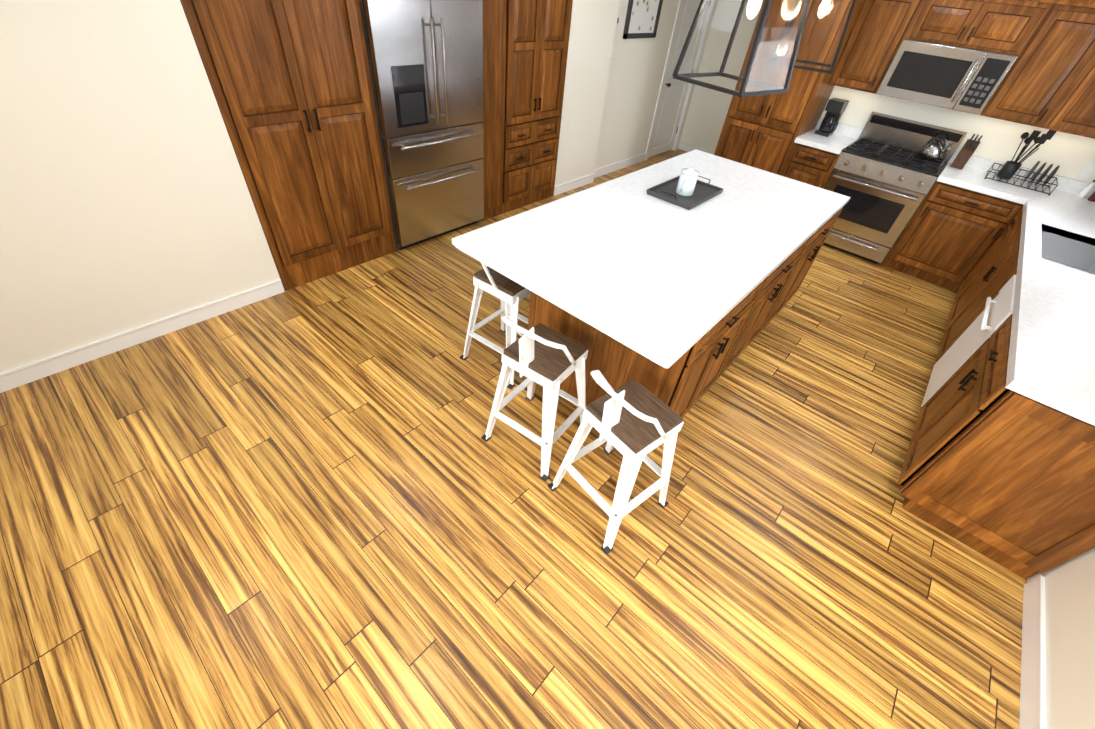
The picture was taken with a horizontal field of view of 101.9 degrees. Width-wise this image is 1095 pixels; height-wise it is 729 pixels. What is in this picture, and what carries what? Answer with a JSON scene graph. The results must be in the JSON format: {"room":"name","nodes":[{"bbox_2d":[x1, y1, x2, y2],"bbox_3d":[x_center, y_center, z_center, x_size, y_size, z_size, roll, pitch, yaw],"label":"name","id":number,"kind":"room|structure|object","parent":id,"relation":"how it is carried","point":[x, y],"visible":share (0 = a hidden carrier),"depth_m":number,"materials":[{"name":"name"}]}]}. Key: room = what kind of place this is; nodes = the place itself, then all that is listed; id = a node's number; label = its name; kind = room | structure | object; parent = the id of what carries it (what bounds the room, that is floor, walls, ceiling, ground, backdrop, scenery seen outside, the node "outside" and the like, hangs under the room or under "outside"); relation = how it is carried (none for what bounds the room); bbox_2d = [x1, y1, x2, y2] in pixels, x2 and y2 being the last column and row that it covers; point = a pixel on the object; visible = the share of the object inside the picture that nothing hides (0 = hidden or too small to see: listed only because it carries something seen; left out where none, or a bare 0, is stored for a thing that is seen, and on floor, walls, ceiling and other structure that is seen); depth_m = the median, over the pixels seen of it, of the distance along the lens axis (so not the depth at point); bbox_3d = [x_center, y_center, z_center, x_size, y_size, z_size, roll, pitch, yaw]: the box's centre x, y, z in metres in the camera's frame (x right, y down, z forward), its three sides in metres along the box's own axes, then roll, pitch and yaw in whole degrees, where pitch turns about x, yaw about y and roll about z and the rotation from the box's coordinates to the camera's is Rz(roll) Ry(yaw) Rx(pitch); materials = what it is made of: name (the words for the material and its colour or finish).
{"room":"kitchen","nodes":[
{"label":"kitchen","id":0,"kind":"room"},
{"bbox_2d":[0,0,284,372],"bbox_3d":[-3.396,-0.820,1.626,0.800,2.460,3.685,34,48,27],"label":"wall","id":1,"kind":"structure","parent":0,"point":[126,202],"depth_m":2.35,"materials":[{"name":"white paint"}]},
{"bbox_2d":[0,279,284,392],"bbox_3d":[-3.149,0.218,2.271,0.016,0.105,3.530,34,48,27],"label":"baseboard","id":2,"kind":"structure","parent":1,"relation":"attached to","point":[37,370],"depth_m":2.76,"materials":[{"name":"white wood"}]},
{"bbox_2d":[0,149,1026,728],"bbox_3d":[0.363,-0.195,3.320,5.500,0.060,10.100,34,48,27],"label":"floor","id":3,"kind":"structure","parent":0,"point":[320,503],"depth_m":2.07,"materials":[{"name":"brown wood"}]},
{"bbox_2d":[180,0,396,290],"bbox_3d":[-1.799,-1.756,3.061,0.679,2.210,0.980,34,48,27],"label":"tall cabinet","id":4,"kind":"object","parent":3,"relation":"on","point":[290,83],"depth_m":2.89,"materials":[{"name":"brown wood"}]},
{"bbox_2d":[359,0,483,249],"bbox_3d":[-1.120,-2.012,3.765,0.776,1.770,0.960,34,48,27],"label":"fridge","id":5,"kind":"object","parent":3,"relation":"on","point":[425,59],"visible":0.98,"depth_m":3.44,"materials":[{"name":"grey metal"}]},
{"bbox_2d":[479,0,507,221],"bbox_3d":[-0.729,-2.496,4.023,0.679,2.210,0.286,34,48,27],"label":"tall cabinet","id":6,"kind":"object","parent":3,"relation":"on","point":[495,12],"depth_m":3.93,"materials":[{"name":"brown wood"}]},
{"bbox_2d":[460,263,529,388],"bbox_3d":[-0.241,-0.369,2.748,0.446,0.859,0.446,29,47,23],"label":"stool","id":7,"kind":"object","parent":3,"relation":"on","point":[510,293],"visible":0.38,"depth_m":2.59,"materials":[{"name":"white paint"}]},
{"bbox_2d":[481,316,587,480],"bbox_3d":[-0.025,0.087,2.271,0.446,0.859,0.446,29,46,23],"label":"stool","id":8,"kind":"object","parent":3,"relation":"on","point":[549,360],"visible":0.94,"depth_m":2.14,"materials":[{"name":"white paint"}]},
{"bbox_2d":[504,0,572,212],"bbox_3d":[-0.351,-2.758,4.363,0.679,2.210,0.859,34,48,27],"label":"tall cabinet","id":9,"kind":"object","parent":3,"relation":"on","point":[538,30],"depth_m":4.23,"materials":[{"name":"brown wood"}]},
{"bbox_2d":[548,370,683,554],"bbox_3d":[0.349,0.363,2.016,0.446,0.859,0.446,-25,51,-31],"label":"stool","id":10,"kind":"object","parent":3,"relation":"on","point":[634,422],"visible":1,"depth_m":1.89,"materials":[{"name":"white paint"}]},
{"bbox_2d":[528,209,841,417],"bbox_3d":[1.043,-0.542,3.100,0.980,0.865,2.426,34,48,27],"label":"kitchen island","id":11,"kind":"object","parent":3,"relation":"on","point":[680,387],"depth_m":2.39,"materials":[{"name":"brown wood"}]},
{"bbox_2d":[452,149,850,368],"bbox_3d":[0.880,-0.923,2.808,1.290,0.059,2.700,34,48,27],"label":"island countertop","id":12,"kind":"structure","parent":11,"relation":"on","point":[652,275],"depth_m":2.38,"materials":[{"name":"white stone"}]},
{"bbox_2d":[646,176,722,209],"bbox_3d":[0.946,-1.196,3.030,0.332,0.058,0.507,34,48,27],"label":"tray","id":13,"kind":"object","parent":12,"relation":"on","point":[702,192],"visible":0.85,"depth_m":3.00,"materials":[{"name":"grey stone"}]},
{"bbox_2d":[676,167,699,195],"bbox_3d":[0.918,-1.213,2.942,0.120,0.171,0.165,34,48,27],"label":"canister","id":14,"kind":"object","parent":13,"relation":"on","point":[687,181],"visible":1,"depth_m":2.92,"materials":[{"name":"white ceramic"}]},
{"bbox_2d":[714,0,865,175],"bbox_3d":[2.474,-2.793,4.778,0.790,2.210,0.650,34,48,27],"label":"tall cabinet","id":15,"kind":"object","parent":3,"relation":"on","point":[760,132],"depth_m":4.44,"materials":[{"name":"brown wood"}]},
{"bbox_2d":[782,140,850,187],"bbox_3d":[2.875,-1.995,4.945,0.447,0.878,0.650,34,48,27],"label":"base cabinet","id":16,"kind":"object","parent":3,"relation":"on","point":[807,164],"depth_m":4.56,"materials":[{"name":"brown wood"}]},
{"bbox_2d":[798,128,856,151],"bbox_3d":[2.914,-2.336,4.634,0.447,0.047,0.656,34,48,27],"label":"countertop","id":17,"kind":"structure","parent":16,"relation":"on","point":[836,143],"depth_m":4.53,"materials":[{"name":"white stone"}]},
{"bbox_2d":[814,97,848,136],"bbox_3d":[2.970,-2.569,4.624,0.180,0.320,0.190,34,48,27],"label":"coffee maker","id":18,"kind":"object","parent":17,"relation":"on","point":[835,108],"visible":1,"depth_m":4.59,"materials":[{"name":"black plastic"}]},
{"bbox_2d":[823,111,967,263],"bbox_3d":[3.345,-1.778,4.533,0.826,1.190,0.707,34,48,27],"label":"range","id":19,"kind":"object","parent":3,"relation":"on","point":[884,175],"visible":0.98,"depth_m":4.36,"materials":[{"name":"grey metal"}]},
{"bbox_2d":[919,136,951,159],"bbox_3d":[3.699,-2.060,4.213,0.222,0.193,0.176,34,48,27],"label":"kettle","id":20,"kind":"object","parent":19,"relation":"on","point":[934,150],"visible":0.98,"depth_m":4.20,"materials":[{"name":"silver metal"}]},
{"bbox_2d":[881,173,1021,287],"bbox_3d":[3.898,-1.296,4.307,0.667,0.878,0.696,34,48,27],"label":"base cabinet","id":21,"kind":"object","parent":3,"relation":"on","point":[949,225],"depth_m":4.10,"materials":[{"name":"brown wood"}]},
{"bbox_2d":[938,164,1094,215],"bbox_3d":[4.181,-1.496,3.872,1.282,0.047,0.656,34,48,27],"label":"countertop","id":22,"kind":"structure","parent":21,"relation":"on","point":[968,177],"depth_m":3.85,"materials":[{"name":"white stone"}]},
{"bbox_2d":[950,134,981,169],"bbox_3d":[3.879,-1.971,4.105,0.100,0.289,0.193,34,48,27],"label":"knife block","id":23,"kind":"object","parent":22,"relation":"on","point":[965,153],"visible":1,"depth_m":4.08,"materials":[{"name":"brown wood"}]},
{"bbox_2d":[984,130,1059,195],"bbox_3d":[4.223,-1.781,3.837,0.470,0.427,0.302,34,48,27],"label":"utensil rack","id":24,"kind":"object","parent":22,"relation":"on","point":[1008,170],"visible":1,"depth_m":3.86,"materials":[{"name":"black metal"}]},
{"bbox_2d":[1077,180,1094,201],"bbox_3d":[4.628,-1.500,3.738,0.057,0.215,0.132,-13,46,-21],"label":"bottle","id":25,"kind":"object","parent":22,"relation":"on","point":[1085,191],"visible":1,"depth_m":3.76,"materials":[{"name":"white plastic"}]},
{"bbox_2d":[925,268,1017,395],"bbox_3d":[2.833,0.072,2.650,0.645,0.878,0.665,34,48,27],"label":"dishwasher","id":26,"kind":"object","parent":3,"relation":"on","point":[978,324],"depth_m":2.80,"materials":[{"name":"grey metal"}]},
{"bbox_2d":[941,248,1013,343],"bbox_3d":[3.473,-0.304,3.292,0.639,0.690,0.844,34,48,27],"label":"base cabinet","id":27,"kind":"object","parent":3,"relation":"on","point":[1000,261],"depth_m":3.40,"materials":[{"name":"brown wood"}]},
{"bbox_2d":[937,256,1017,355],"bbox_3d":[3.127,-0.131,2.914,0.645,0.878,0.223,34,48,27],"label":"base cabinet","id":28,"kind":"object","parent":3,"relation":"on","point":[989,292],"depth_m":3.08,"materials":[{"name":"brown wood"}]},
{"bbox_2d":[946,204,1025,299],"bbox_3d":[3.951,-0.726,3.683,0.695,0.878,0.638,34,48,27],"label":"base cabinet","id":29,"kind":"object","parent":3,"relation":"on","point":[1005,234],"depth_m":3.84,"materials":[{"name":"brown wood"}]},
{"bbox_2d":[1042,256,1085,271],"bbox_3d":[3.483,-0.586,3.065,0.410,0.012,0.820,34,48,27],"label":"countertop","id":30,"kind":"structure","parent":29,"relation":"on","point":[1043,257],"depth_m":3.24,"materials":[{"name":"white stone"}]},
{"bbox_2d":[898,304,1094,579],"bbox_3d":[2.378,0.387,2.241,0.645,0.878,0.841,34,48,27],"label":"base cabinet","id":31,"kind":"object","parent":3,"relation":"on","point":[998,467],"depth_m":2.04,"materials":[{"name":"brown wood"}]},
{"bbox_2d":[1006,200,1094,423],"bbox_3d":[3.170,-0.475,2.606,0.645,0.047,3.120,34,48,27],"label":"countertop","id":32,"kind":"structure","parent":31,"relation":"on","point":[1052,341],"depth_m":2.20,"materials":[{"name":"white stone"}]},
{"bbox_2d":[1042,232,1094,275],"bbox_3d":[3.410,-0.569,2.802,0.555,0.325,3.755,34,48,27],"label":"sink","id":33,"kind":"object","parent":32,"relation":"in","point":[1058,248],"depth_m":3.23,"materials":[{"name":"silver metal"}]},
{"bbox_2d":[554,0,619,190],"bbox_3d":[0.134,-3.264,4.801,0.800,2.460,0.755,34,48,27],"label":"wall","id":34,"kind":"structure","parent":0,"point":[593,24],"depth_m":4.70,"materials":[{"name":"white paint"}]},
{"bbox_2d":[554,174,594,195],"bbox_3d":[0.336,-2.193,5.404,0.016,0.105,0.750,34,48,27],"label":"baseboard","id":35,"kind":"structure","parent":34,"relation":"attached to","point":[572,185],"depth_m":5.38,"materials":[{"name":"white wood"}]},
{"bbox_2d":[605,56,610,68],"bbox_3d":[0.656,-3.247,4.776,0.013,0.120,0.080,34,48,27],"label":"switch plate","id":36,"kind":"object","parent":34,"relation":"attached to","point":[608,62],"visible":1,"depth_m":4.77,"materials":[{"name":"white plastic"}]},
{"bbox_2d":[594,0,717,169],"bbox_3d":[1.144,-4.003,5.753,0.720,2.460,2.390,34,48,27],"label":"wall","id":37,"kind":"structure","parent":0,"point":[637,66],"depth_m":5.50,"materials":[{"name":"white paint"}]},
{"bbox_2d":[594,153,645,177],"bbox_3d":[0.974,-2.716,6.067,0.016,0.105,1.360,34,48,27],"label":"baseboard","id":38,"kind":"structure","parent":37,"relation":"attached to","point":[604,170],"depth_m":6.06,"materials":[{"name":"white wood"}]},
{"bbox_2d":[623,0,662,38],"bbox_3d":[1.072,-3.906,4.899,0.030,0.495,0.650,34,48,27],"label":"picture frame","id":39,"kind":"object","parent":37,"relation":"attached to","point":[642,18],"visible":1,"depth_m":4.94,"materials":[{"name":"black"}]},
{"bbox_2d":[648,0,710,157],"bbox_3d":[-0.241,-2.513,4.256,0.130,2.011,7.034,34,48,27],"label":"hall door","id":40,"kind":"structure","parent":37,"relation":"in","point":[670,111],"depth_m":6.17,"materials":[{"name":"white wood"}]},
{"bbox_2d":[644,0,715,160],"bbox_3d":[1.775,-4.017,6.118,0.158,2.105,0.960,34,48,27],"label":"door frame","id":41,"kind":"structure","parent":37,"relation":"attached to","point":[696,65],"depth_m":6.09,"materials":[{"name":"white wood"}]},
{"bbox_2d":[680,0,762,151],"bbox_3d":[2.479,-4.255,6.210,2.050,2.460,0.150,34,48,27],"label":"wall","id":42,"kind":"structure","parent":0,"point":[706,117],"depth_m":6.30,"materials":[{"name":"white paint"}]},
{"bbox_2d":[678,142,714,154],"bbox_3d":[2.533,-3.207,6.818,1.180,0.105,0.016,34,48,27],"label":"baseboard","id":43,"kind":"structure","parent":42,"relation":"attached to","point":[685,147],"depth_m":6.98,"materials":[{"name":"white"}]},
{"bbox_2d":[820,55,1094,246],"bbox_3d":[3.732,-2.421,4.345,3.600,2.460,0.150,34,48,27],"label":"wall","id":44,"kind":"structure","parent":0,"point":[1071,155],"depth_m":4.10,"materials":[{"name":"white paint"}]},
{"bbox_2d":[826,0,925,93],"bbox_3d":[3.095,-3.062,4.132,0.450,0.839,0.350,34,48,27],"label":"upper cabinet","id":45,"kind":"object","parent":44,"relation":"attached to","point":[882,26],"depth_m":4.06,"materials":[{"name":"brown wood"}]},
{"bbox_2d":[818,120,1094,195],"bbox_3d":[3.920,-2.013,4.299,2.565,0.099,0.021,34,48,27],"label":"backsplash","id":46,"kind":"structure","parent":44,"relation":"attached to","point":[1067,185],"depth_m":4.13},
{"bbox_2d":[906,0,1057,55],"bbox_3d":[3.591,-2.905,3.702,0.830,0.410,0.350,34,48,27],"label":"upper cabinet","id":47,"kind":"object","parent":44,"relation":"attached to","point":[1001,26],"depth_m":3.60,"materials":[{"name":"brown wood"}]},
{"bbox_2d":[876,39,1017,114],"bbox_3d":[3.526,-2.575,3.956,0.822,0.422,0.425,34,48,27],"label":"over-the-range microwave","id":48,"kind":"object","parent":47,"relation":"attached to","point":[964,79],"visible":0.98,"depth_m":3.84,"materials":[{"name":"grey metal"}]},
{"bbox_2d":[980,0,1094,128],"bbox_3d":[4.045,-2.432,3.560,0.440,0.839,0.350,34,48,27],"label":"upper cabinet","id":49,"kind":"object","parent":44,"relation":"attached to","point":[1060,55],"depth_m":3.48,"materials":[{"name":"brown wood"}]},
{"bbox_2d":[1046,64,1094,138],"bbox_3d":[4.358,-2.225,3.372,0.400,0.839,0.350,34,48,27],"label":"upper cabinet","id":50,"kind":"object","parent":44,"relation":"attached to","point":[1077,116],"depth_m":3.48,"materials":[{"name":"brown wood"}]},
{"bbox_2d":[1076,162,1094,178],"bbox_3d":[4.625,-1.656,3.796,0.080,0.120,0.010,34,48,27],"label":"electrical outlet plate","id":51,"kind":"object","parent":44,"relation":"attached to","point":[1087,171],"visible":1,"depth_m":3.80,"materials":[{"name":"white plastic"}]},
{"bbox_2d":[1014,224,1041,255],"bbox_3d":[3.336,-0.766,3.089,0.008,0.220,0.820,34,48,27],"label":"countertop","id":52,"kind":"structure","parent":0,"relation":"attached to","point":[1037,247],"depth_m":2.96,"materials":[{"name":"white stone"}]},
{"bbox_2d":[1027,547,1094,728],"bbox_3d":[2.048,0.485,0.902,0.150,2.460,8.830,34,48,27],"label":"wall","id":53,"kind":"structure","parent":0,"point":[1070,634],"depth_m":1.74,"materials":[{"name":"white paint"}]},
{"bbox_2d":[1019,575,1045,728],"bbox_3d":[0.682,2.144,0.646,0.016,0.105,4.900,34,48,27],"label":"baseboard","id":54,"kind":"structure","parent":53,"relation":"attached to","point":[1033,691],"depth_m":1.83,"materials":[{"name":"white wood"}]},
{"bbox_3d":[0.596,-2.132,1.571,5.500,0.260,10.100,34,48,27],"label":"ceiling","id":55,"kind":"structure","parent":0,"visible":0},
{"bbox_2d":[672,0,809,96],"bbox_3d":[0.821,-1.554,1.580,0.350,0.967,0.350,-25,51,-30],"label":"pendant light","id":56,"kind":"object","parent":55,"relation":"hanging from","point":[753,7],"visible":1,"depth_m":1.79,"materials":[{"name":"clear glass"}]},
{"bbox_2d":[768,0,855,73],"bbox_3d":[1.562,-2.147,2.335,0.350,0.967,0.350,23,44,17],"label":"pendant light","id":57,"kind":"object","parent":55,"relation":"hanging from","point":[823,8],"visible":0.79,"depth_m":2.51,"materials":[{"name":"clear glass"}]}
]}

